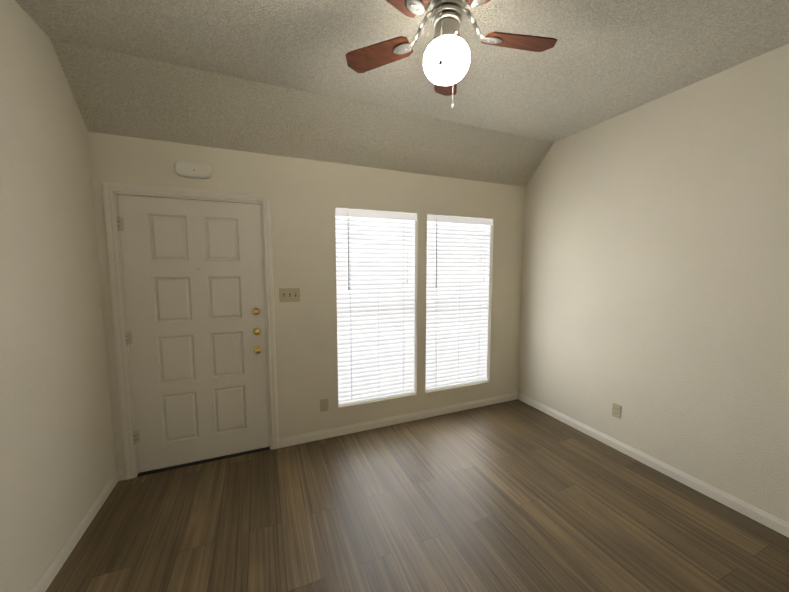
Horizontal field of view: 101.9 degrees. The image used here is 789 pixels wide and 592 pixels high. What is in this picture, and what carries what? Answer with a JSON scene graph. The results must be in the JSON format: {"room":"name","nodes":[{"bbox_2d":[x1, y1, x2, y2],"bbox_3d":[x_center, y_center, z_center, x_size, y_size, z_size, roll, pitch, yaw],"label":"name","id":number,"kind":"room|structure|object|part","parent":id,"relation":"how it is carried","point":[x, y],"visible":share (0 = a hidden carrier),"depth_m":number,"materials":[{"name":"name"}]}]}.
{"room":"empty living room","nodes":[
{"label":"empty living room","id":0,"kind":"room"},
{"bbox_2d":[0,0,115,591],"bbox_3d":[-1.358,0.112,0.449,0.150,2.780,4.050,-2,6,-23],"label":"wall","id":1,"kind":"structure","parent":0,"point":[57,463],"depth_m":1.62,"materials":[{"name":"paint"}]},
{"bbox_2d":[30,469,124,591],"bbox_3d":[-1.266,1.454,0.608,0.050,0.078,3.750,-2,6,-23],"label":"baseboard","id":2,"kind":"structure","parent":1,"relation":"attached to","point":[45,580],"depth_m":1.78,"materials":[{"name":"beige paint"}]},
{"bbox_2d":[88,132,524,469],"bbox_3d":[-0.311,0.058,3.009,4.060,2.430,0.150,-2,6,-23],"label":"wall","id":3,"kind":"structure","parent":0,"point":[308,197],"depth_m":2.78,"materials":[{"name":"paint"}]},
{"bbox_2d":[101,181,278,479],"bbox_3d":[-1.506,0.261,2.514,1.060,2.115,0.167,-2,6,-23],"label":"door frame","id":4,"kind":"structure","parent":3,"relation":"attached to","point":[109,189],"depth_m":2.32,"materials":[{"name":"beige paint"}]},
{"bbox_2d":[116,195,268,472],"bbox_3d":[-1.483,0.294,2.446,0.917,2.016,0.115,-2,6,-23],"label":"door","id":5,"kind":"structure","parent":3,"relation":"in","point":[194,296],"depth_m":2.44,"materials":[{"name":"beige paint"}]},
{"bbox_2d":[174,161,211,178],"bbox_3d":[-1.466,-0.920,2.333,0.236,0.116,0.034,-2,6,-23],"label":"door chime","id":6,"kind":"object","parent":3,"relation":"attached to","point":[192,169],"visible":1,"depth_m":2.32,"materials":[{"name":"beige plastic"}]},
{"bbox_2d":[279,288,299,301],"bbox_3d":[-0.873,-0.007,2.674,0.166,0.116,0.020,-2,6,-23],"label":"switch plate","id":7,"kind":"object","parent":3,"relation":"attached to","point":[289,294],"visible":1,"depth_m":2.68,"materials":[{"name":"beige plastic"}]},
{"bbox_2d":[320,398,328,411],"bbox_3d":[-0.628,0.979,2.872,0.071,0.116,0.010,-2,6,-23],"label":"electrical outlet","id":8,"kind":"object","parent":3,"relation":"attached to","point":[323,404],"visible":1,"depth_m":2.87,"materials":[{"name":"beige plastic"}]},
{"bbox_2d":[335,214,412,401],"bbox_3d":[-0.188,0.104,3.108,0.796,1.796,0.052,-2,6,-23],"label":"window","id":9,"kind":"structure","parent":3,"relation":"in","point":[336,271],"depth_m":2.97,"materials":[{"name":"white"}]},
{"bbox_2d":[335,208,416,404],"bbox_3d":[-0.157,0.106,3.035,0.790,1.785,0.076,-2,6,-23],"label":"window blind","id":10,"kind":"object","parent":9,"relation":"attached to","point":[375,316],"visible":0.98,"depth_m":3.02,"materials":[{"name":"white plastic"}]},
{"bbox_2d":[279,392,518,447],"bbox_3d":[0.214,1.217,3.246,2.610,0.078,0.013,-2,6,-23],"label":"baseboard","id":11,"kind":"structure","parent":3,"relation":"attached to","point":[333,432],"depth_m":3.13,"materials":[{"name":"beige paint"}]},
{"bbox_2d":[426,214,492,390],"bbox_3d":[0.677,0.075,3.384,0.800,1.785,0.076,-2,6,-23],"label":"window blind","id":12,"kind":"object","parent":3,"relation":"attached to","point":[457,297],"visible":0.9,"depth_m":3.38,"materials":[{"name":"white plastic"}]},
{"bbox_2d":[15,0,788,186],"bbox_3d":[0.444,-1.240,1.088,4.060,0.500,4.050,-2,6,-23],"label":"ceiling","id":13,"kind":"structure","parent":0,"point":[276,77],"depth_m":2.00,"materials":[{"name":"beige paint"}]},
{"bbox_2d":[345,0,556,110],"bbox_3d":[0.255,-1.111,1.382,0.986,0.511,0.972,-2,6,-23],"label":"fan","id":14,"kind":"object","parent":13,"relation":"hanging from","point":[446,61],"visible":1,"depth_m":1.40,"materials":[{"name":"brown wood"}]},
{"bbox_3d":[0.229,-1.030,1.413,0.204,0.158,0.204,-2,6,-23],"label":"globe","id":15,"kind":"part","parent":14,"relation":"part of","materials":[{"name":"white glass"}]},
{"bbox_2d":[46,399,788,591],"bbox_3d":[0.444,1.479,1.332,4.060,0.100,4.050,-2,6,-23],"label":"floor","id":16,"kind":"structure","parent":0,"point":[516,495],"depth_m":1.94,"materials":[{"name":"brown wood"}]},
{"bbox_2d":[518,43,788,522],"bbox_3d":[2.247,-0.023,1.957,0.150,2.780,4.050,-2,6,-23],"label":"wall","id":17,"kind":"structure","parent":0,"point":[655,288],"depth_m":2.29,"materials":[{"name":"paint"}]},
{"bbox_2d":[612,403,620,418],"bbox_3d":[1.881,0.973,2.715,0.010,0.116,0.071,-2,6,-23],"label":"electrical outlet","id":18,"kind":"object","parent":17,"relation":"attached to","point":[616,410],"visible":1,"depth_m":2.71,"materials":[{"name":"beige plastic"}]},
{"bbox_2d":[519,393,788,537],"bbox_3d":[2.172,1.325,2.047,0.013,0.078,3.750,-2,6,-23],"label":"baseboard","id":19,"kind":"structure","parent":17,"relation":"attached to","point":[778,525],"depth_m":2.33,"materials":[{"name":"beige paint"}]},
{"label":"outside","id":20,"kind":"structure","parent":0,"visible":0},
{"bbox_2d":[337,220,482,249],"bbox_3d":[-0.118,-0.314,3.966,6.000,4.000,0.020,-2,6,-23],"label":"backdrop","id":21,"kind":"structure","parent":20,"point":[405,228],"depth_m":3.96,"materials":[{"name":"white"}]}
]}

